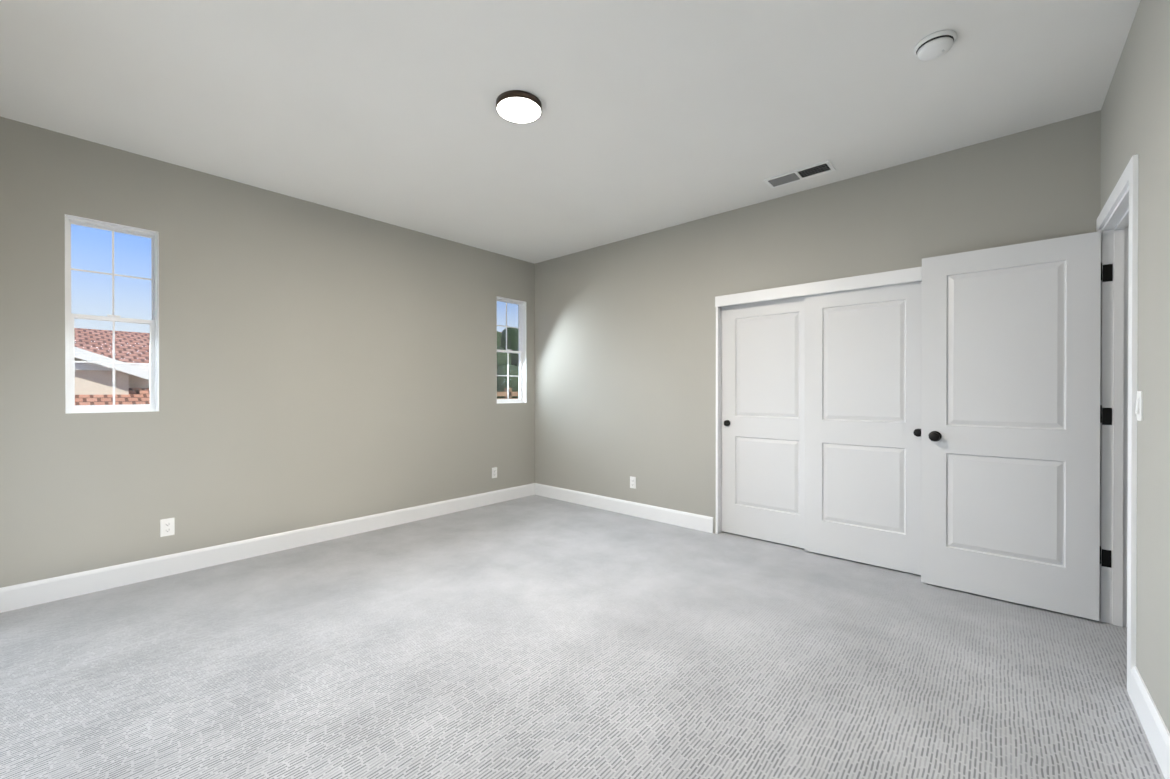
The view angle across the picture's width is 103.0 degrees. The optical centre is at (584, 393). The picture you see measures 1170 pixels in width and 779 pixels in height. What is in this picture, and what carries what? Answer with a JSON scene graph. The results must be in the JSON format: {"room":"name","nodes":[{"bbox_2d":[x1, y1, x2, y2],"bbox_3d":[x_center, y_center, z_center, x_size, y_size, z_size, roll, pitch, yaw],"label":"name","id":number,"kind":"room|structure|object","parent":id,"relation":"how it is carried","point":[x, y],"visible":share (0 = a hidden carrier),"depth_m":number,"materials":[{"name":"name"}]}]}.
{"room":"empty bedroom","nodes":[
{"label":"empty bedroom","id":0,"kind":"room"},
{"bbox_2d":[0,116,535,587],"bbox_3d":[-2.057,-0.165,4.003,0.150,2.740,4.200,0,0,42],"label":"wall","id":1,"kind":"structure","parent":0,"point":[320,364],"depth_m":3.38,"materials":[{"name":"grey paint"}]},
{"bbox_2d":[65,214,158,413],"bbox_3d":[-2.981,-0.471,2.942,0.118,1.180,0.412,0,0,42],"label":"window","id":2,"kind":"structure","parent":1,"relation":"in","point":[70,375],"depth_m":2.94,"materials":[{"name":"white plastic"}]},
{"bbox_2d":[160,518,174,536],"bbox_3d":[-2.771,0.888,3.086,0.008,0.114,0.070,0,0,42],"label":"electrical outlet","id":3,"kind":"object","parent":1,"relation":"attached to","point":[167,527],"visible":1,"depth_m":3.08,"materials":[{"name":"white plastic"}]},
{"bbox_2d":[0,483,535,612],"bbox_3d":[-1.992,1.137,3.957,0.014,0.135,4.210,0,0,42],"label":"baseboard","id":4,"kind":"structure","parent":1,"relation":"attached to","point":[22,595],"depth_m":3.29,"materials":[{"name":"white wood"}]},
{"bbox_2d":[492,467,496,477],"bbox_3d":[-0.989,0.867,5.087,0.008,0.114,0.070,0,0,42],"label":"electrical outlet","id":5,"kind":"object","parent":1,"relation":"attached to","point":[494,472],"visible":1,"depth_m":5.08,"materials":[{"name":"white plastic"}]},
{"bbox_2d":[497,296,525,403],"bbox_3d":[-0.872,-0.480,5.311,0.118,1.180,0.435,0,0,42],"label":"window","id":6,"kind":"structure","parent":1,"relation":"in","point":[521,352],"depth_m":5.44,"materials":[{"name":"white plastic"}]},
{"bbox_2d":[0,0,1140,263],"bbox_3d":[0.398,-1.589,2.280,6.100,0.120,5.260,0,0,42],"label":"ceiling","id":7,"kind":"structure","parent":0,"point":[658,114],"depth_m":2.36,"materials":[{"name":"paint"}]},
{"bbox_2d":[496,90,541,123],"bbox_3d":[-0.349,-1.510,2.464,0.240,0.040,0.240,0,0,42],"label":"ceiling light","id":8,"kind":"object","parent":7,"relation":"in","point":[518,106],"visible":1,"depth_m":2.42,"materials":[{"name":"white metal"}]},
{"bbox_2d":[763,160,835,187],"bbox_3d":[1.496,-1.529,3.258,0.430,0.013,0.170,0,0,42],"label":"ceiling vent","id":9,"kind":"object","parent":7,"relation":"in","point":[827,166],"visible":1,"depth_m":3.25,"materials":[{"name":"white plastic"}]},
{"bbox_2d":[914,30,956,60],"bbox_3d":[1.525,-1.504,2.027,0.150,0.048,0.150,0,0,42],"label":"smoke detector","id":10,"kind":"object","parent":7,"relation":"attached to","point":[937,44],"visible":1,"depth_m":2.00,"materials":[{"name":"white plastic"}]},
{"bbox_2d":[0,495,1164,778],"bbox_3d":[0.398,1.271,2.291,6.100,0.120,5.260,0,0,42],"label":"floor","id":11,"kind":"structure","parent":0,"point":[534,637],"depth_m":2.05,"materials":[{"name":"carpet"}]},
{"bbox_2d":[532,112,1095,532],"bbox_3d":[1.120,-0.166,4.073,4.800,2.740,0.130,0,0,42],"label":"wall","id":12,"kind":"structure","parent":0,"point":[624,331],"depth_m":4.09,"materials":[{"name":"grey paint"}]},
{"bbox_2d":[536,483,713,532],"bbox_3d":[0.263,1.134,4.758,2.255,0.135,0.014,0,0,42],"label":"baseboard","id":13,"kind":"structure","parent":12,"relation":"attached to","point":[669,516],"depth_m":4.58,"materials":[{"name":"white wood"}]},
{"bbox_2d":[630,476,635,488],"bbox_3d":[0.472,0.875,4.575,0.070,0.114,0.008,0,0,42],"label":"electrical outlet","id":14,"kind":"object","parent":12,"relation":"attached to","point":[632,482],"visible":1,"depth_m":4.57,"materials":[{"name":"white plastic"}]},
{"bbox_2d":[721,296,804,547],"bbox_3d":[1.470,0.216,3.777,0.764,1.955,0.064,0,0,42],"label":"closet door","id":15,"kind":"structure","parent":12,"relation":"in","point":[763,408],"depth_m":3.78,"materials":[{"name":"white wood"}]},
{"bbox_2d":[715,266,921,533],"bbox_3d":[1.718,0.189,3.536,1.498,2.034,0.138,0,0,42],"label":"closet frame","id":16,"kind":"object","parent":12,"relation":"attached to","point":[874,279],"visible":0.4,"depth_m":3.66,"materials":[{"name":"white wood"}]},
{"bbox_2d":[804,281,921,574],"bbox_3d":[1.957,0.218,3.287,0.764,1.955,0.064,0,0,42],"label":"closet door","id":17,"kind":"structure","parent":12,"relation":"in","point":[862,471],"depth_m":3.27,"materials":[{"name":"white wood"}]},
{"bbox_2d":[1096,0,1169,732],"bbox_3d":[1.427,-0.154,0.900,0.120,2.740,4.200,0,0,42],"label":"wall","id":18,"kind":"structure","parent":0,"point":[1133,118],"depth_m":1.67,"materials":[{"name":"grey paint"}]},
{"bbox_2d":[1096,154,1138,698],"bbox_3d":[2.525,0.135,2.134,0.150,2.154,0.918,0,0,42],"label":"frame","id":19,"kind":"object","parent":18,"relation":"attached to","point":[1117,222],"visible":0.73,"depth_m":2.41,"materials":[{"name":"white wood"}]},
{"bbox_2d":[921,231,1101,620],"bbox_3d":[2.434,0.172,2.706,0.776,2.050,0.165,0,0,41],"label":"entry door","id":20,"kind":"structure","parent":19,"relation":"attached to","point":[1011,413],"depth_m":2.66,"materials":[{"name":"white wood"}]},
{"bbox_2d":[1135,391,1142,420],"bbox_3d":[2.133,0.048,1.793,0.012,0.114,0.070,0,0,42],"label":"light switch","id":21,"kind":"object","parent":18,"relation":"attached to","point":[1139,407],"visible":0.98,"depth_m":1.78,"materials":[{"name":"white plastic"}]},
{"bbox_2d":[1131,666,1169,778],"bbox_3d":[1.075,1.150,0.611,0.014,0.135,3.291,0,0,42],"label":"baseboard","id":22,"kind":"structure","parent":18,"relation":"attached to","point":[1157,733],"depth_m":1.60,"materials":[{"name":"white wood"}]},
{"label":"outside","id":23,"kind":"structure","parent":0,"visible":0},
{"bbox_3d":[-22.684,4.223,26.229,59.500,0.200,90.000,0,0,42],"label":"ground","id":24,"kind":"structure","parent":23,"visible":0},
{"bbox_2d":[74,328,149,404],"bbox_3d":[-15.186,1.206,10.503,10.600,5.950,16.500,0,0,42],"label":"house","id":25,"kind":"structure","parent":24,"relation":"on","point":[101,350],"depth_m":9.94,"materials":[{"name":"tile"}]},
{"bbox_2d":[497,388,517,398],"bbox_3d":[0.337,2.027,11.413,0.100,4.300,9.500,0,0,42],"label":"fence","id":26,"kind":"object","parent":24,"relation":"on","point":[511,394],"depth_m":9.26,"materials":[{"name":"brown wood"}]},
{"bbox_2d":[497,327,517,397],"bbox_3d":[-2.285,1.106,13.311,3.460,6.128,3.692,0,0,42],"label":"tree","id":27,"kind":"object","parent":24,"relation":"on","point":[510,341],"depth_m":11.86,"materials":[{"name":"green plant"}]}
]}

